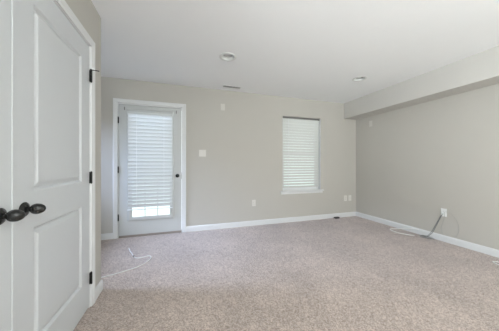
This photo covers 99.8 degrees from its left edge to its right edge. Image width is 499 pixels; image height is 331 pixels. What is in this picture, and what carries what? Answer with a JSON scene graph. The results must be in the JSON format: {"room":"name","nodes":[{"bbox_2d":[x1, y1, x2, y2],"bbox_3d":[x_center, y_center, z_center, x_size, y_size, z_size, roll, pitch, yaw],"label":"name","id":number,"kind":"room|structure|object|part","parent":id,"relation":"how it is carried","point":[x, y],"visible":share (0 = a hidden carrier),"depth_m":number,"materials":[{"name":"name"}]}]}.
{"room":"empty living room","nodes":[
{"label":"empty living room","id":0,"kind":"room"},
{"bbox_2d":[65,0,100,287],"bbox_3d":[-1.264,-0.093,-0.934,1.617,2.440,5.408,0,0,-18],"label":"wall","id":1,"kind":"structure","parent":0,"point":[85,11],"depth_m":1.79,"materials":[{"name":"paint"}]},
{"bbox_2d":[0,0,25,330],"bbox_3d":[-0.869,0.093,0.527,0.115,2.036,0.815,0,0,-18],"label":"door","id":2,"kind":"structure","parent":1,"relation":"in","point":[9,215],"depth_m":0.87,"materials":[{"name":"paint"}]},
{"bbox_3d":[-0.946,0.206,0.846,0.064,0.049,0.049,0,0,-18],"label":"knob","id":3,"kind":"part","parent":2,"relation":"part of","materials":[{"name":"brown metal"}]},
{"bbox_2d":[15,0,98,330],"bbox_3d":[-1.117,0.093,1.288,0.115,2.036,0.805,0,0,-18],"label":"door","id":4,"kind":"structure","parent":1,"relation":"in","point":[53,75],"depth_m":1.17,"materials":[{"name":"paint"}]},
{"bbox_3d":[-0.989,0.206,0.977,0.064,0.049,0.049,0,0,-18],"label":"knob","id":5,"kind":"part","parent":4,"relation":"part of","materials":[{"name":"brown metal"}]},
{"bbox_2d":[53,0,94,307],"bbox_3d":[-1.060,0.067,0.889,0.132,2.121,1.713,0,0,-18],"label":"door frame","id":6,"kind":"structure","parent":1,"relation":"attached to","point":[63,5],"depth_m":1.67,"materials":[{"name":"paint"}]},
{"bbox_2d":[95,280,102,300],"bbox_3d":[-2.072,1.081,1.563,1.630,0.092,0.184,0,0,-18],"label":"baseboard","id":7,"kind":"structure","parent":1,"relation":"attached to","point":[99,287],"depth_m":1.81,"materials":[{"name":"paint"}]},
{"bbox_2d":[101,77,355,237],"bbox_3d":[-0.512,-0.093,3.763,5.960,2.440,0.140,0,0,-18],"label":"wall","id":8,"kind":"structure","parent":0,"point":[242,164],"depth_m":3.80,"materials":[{"name":"paint"}]},
{"bbox_2d":[101,233,112,239],"bbox_3d":[-2.468,1.081,2.284,1.324,0.092,1.458,0,0,-18],"label":"baseboard","id":9,"kind":"structure","parent":8,"relation":"attached to","point":[106,236],"depth_m":3.15,"materials":[{"name":"paint"}]},
{"bbox_2d":[118,104,180,236],"bbox_3d":[-1.564,0.093,3.337,0.925,2.031,0.109,0,0,-18],"label":"door","id":10,"kind":"structure","parent":8,"relation":"in","point":[129,225],"depth_m":3.33,"materials":[{"name":"white paint"}]},
{"bbox_2d":[127,111,172,210],"bbox_3d":[-1.553,-0.053,3.299,0.651,1.510,0.050,0,0,-18],"label":"door blind","id":11,"kind":"object","parent":10,"relation":"attached to","point":[149,136],"visible":1,"depth_m":3.29,"materials":[{"name":"white plastic"}]},
{"bbox_3d":[-1.733,-0.043,3.219,0.004,1.466,0.004,0,0,-18],"label":"ladder cord","id":12,"kind":"part","parent":11,"relation":"part of","materials":[{"name":"white fabric"}]},
{"bbox_3d":[-1.553,0.695,3.299,0.647,0.014,0.024,0,0,-18],"label":"rail","id":13,"kind":"part","parent":11,"relation":"part of","materials":[{"name":"white plastic"}]},
{"bbox_3d":[-1.563,0.007,3.342,0.676,1.746,0.013,0,0,-18],"label":"lite frame","id":14,"kind":"part","parent":10,"relation":"part of","materials":[{"name":"white plastic"}]},
{"bbox_2d":[113,98,185,238],"bbox_3d":[-1.583,0.060,3.404,1.058,2.133,0.157,0,0,-18],"label":"door frame","id":15,"kind":"structure","parent":8,"relation":"attached to","point":[115,100],"depth_m":3.26,"materials":[{"name":"paint"}]},
{"bbox_2d":[199,150,205,156],"bbox_3d":[-0.803,-0.193,3.589,0.116,0.115,0.010,0,0,-18],"label":"light switch","id":16,"kind":"object","parent":8,"relation":"attached to","point":[202,153],"visible":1,"depth_m":3.59,"materials":[{"name":"beige plastic"}]},
{"bbox_2d":[186,212,355,231],"bbox_3d":[0.636,1.081,4.057,3.567,0.092,0.013,0,0,-18],"label":"baseboard","id":17,"kind":"structure","parent":8,"relation":"attached to","point":[346,214],"depth_m":3.93,"materials":[{"name":"paint"}]},
{"bbox_2d":[280,119,323,194],"bbox_3d":[1.044,-0.182,4.248,0.974,1.522,0.173,0,0,-18],"label":"window","id":18,"kind":"structure","parent":8,"relation":"in","point":[318,189],"depth_m":4.33,"materials":[{"name":"white plastic"}]},
{"bbox_3d":[1.023,0.115,4.295,0.792,0.735,0.020,0,0,-18],"label":"sash","id":19,"kind":"part","parent":18,"relation":"part of","materials":[{"name":"white plastic"}]},
{"bbox_2d":[283,116,319,190],"bbox_3d":[1.038,-0.213,4.237,0.856,1.456,0.050,0,0,-18],"label":"window blind","id":20,"kind":"object","parent":18,"relation":"attached to","point":[302,125],"visible":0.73,"depth_m":4.24,"materials":[{"name":"white plastic"}]},
{"bbox_3d":[0.768,-0.202,4.126,0.004,1.410,0.004,0,0,-18],"label":"ladder cord","id":21,"kind":"part","parent":20,"relation":"part of","materials":[{"name":"white fabric"}]},
{"bbox_3d":[1.052,0.547,4.224,0.974,0.064,0.123,0,0,-18],"label":"sill","id":22,"kind":"part","parent":18,"relation":"part of","materials":[{"name":"paint"}]},
{"bbox_2d":[73,216,498,330],"bbox_3d":[0.574,1.187,0.432,6.240,0.120,7.146,0,0,-18],"label":"floor","id":23,"kind":"structure","parent":0,"point":[352,273],"depth_m":2.04,"materials":[{"name":"carpet"}]},
{"bbox_2d":[101,249,150,277],"bbox_3d":[-1.548,1.118,2.199,0.558,0.018,1.122,0,0,20],"label":"cable","id":24,"kind":"object","parent":23,"relation":"on","point":[129,249],"visible":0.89,"depth_m":2.30,"materials":[{"name":"white plastic"}]},
{"bbox_2d":[119,229,181,237],"bbox_3d":[-1.585,1.118,3.413,0.917,0.016,0.140,0,0,-18],"label":"threshold","id":25,"kind":"object","parent":23,"relation":"on","point":[181,229],"visible":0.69,"depth_m":3.34,"materials":[{"name":"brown metal"}]},
{"bbox_2d":[390,228,418,235],"bbox_3d":[2.554,1.086,3.495,0.252,0.085,0.378,0,0,-18],"label":"cable","id":26,"kind":"object","parent":23,"relation":"on","point":[392,228],"visible":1,"depth_m":3.51,"materials":[{"name":"white plastic"}]},
{"bbox_2d":[91,0,498,102],"bbox_3d":[0.574,-1.413,0.432,6.240,0.200,7.146,0,0,-18],"label":"ceiling","id":27,"kind":"structure","parent":0,"point":[301,49],"depth_m":2.26,"materials":[{"name":"paint"}]},
{"bbox_2d":[219,52,235,60],"bbox_3d":[-0.264,-1.375,2.565,0.209,0.136,0.209,0,0,-18],"label":"recessed light","id":28,"kind":"object","parent":27,"relation":"in","point":[226,56],"visible":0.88,"depth_m":2.59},
{"bbox_2d":[222,85,241,88],"bbox_3d":[-0.297,-1.308,3.553,0.330,0.009,0.090,0,0,-18],"label":"ceiling vent","id":29,"kind":"object","parent":27,"relation":"in","point":[226,86],"visible":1,"depth_m":3.56,"materials":[{"name":"metal"}]},
{"bbox_2d":[352,76,366,81],"bbox_3d":[1.685,-1.375,3.216,0.209,0.136,0.209,0,0,-18],"label":"recessed light","id":30,"kind":"object","parent":27,"relation":"in","point":[359,78],"visible":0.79,"depth_m":3.25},
{"bbox_2d":[344,46,498,119],"bbox_3d":[3.253,-1.147,1.306,0.325,0.332,6.866,0,0,-18],"label":"beam","id":31,"kind":"structure","parent":27,"relation":"attached to","point":[480,70],"depth_m":2.94,"materials":[{"name":"paint"}]},
{"bbox_2d":[356,84,498,249],"bbox_3d":[3.452,-0.093,1.445,0.140,2.440,7.006,0,0,-18],"label":"wall","id":32,"kind":"structure","parent":0,"point":[414,162],"depth_m":3.15,"materials":[{"name":"paint"}]},
{"bbox_2d":[356,212,498,257],"bbox_3d":[3.401,1.081,1.355,0.013,0.092,6.866,0,0,-18],"label":"baseboard","id":33,"kind":"structure","parent":32,"relation":"attached to","point":[472,246],"depth_m":3.11,"materials":[{"name":"paint"}]},
{"bbox_2d":[441,208,446,216],"bbox_3d":[2.842,0.702,3.073,0.009,0.118,0.072,0,0,-18],"label":"wall outlet","id":34,"kind":"object","parent":32,"relation":"attached to","point":[443,210],"visible":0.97,"depth_m":3.07,"materials":[{"name":"white plastic"}]},
{"bbox_2d":[419,213,443,238],"bbox_3d":[2.737,0.915,3.168,0.096,0.415,0.290,0,0,-28],"label":"power cord","id":35,"kind":"object","parent":34,"relation":"attached to","point":[442,213],"visible":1,"depth_m":3.16,"materials":[{"name":"grey plastic"}]}
]}

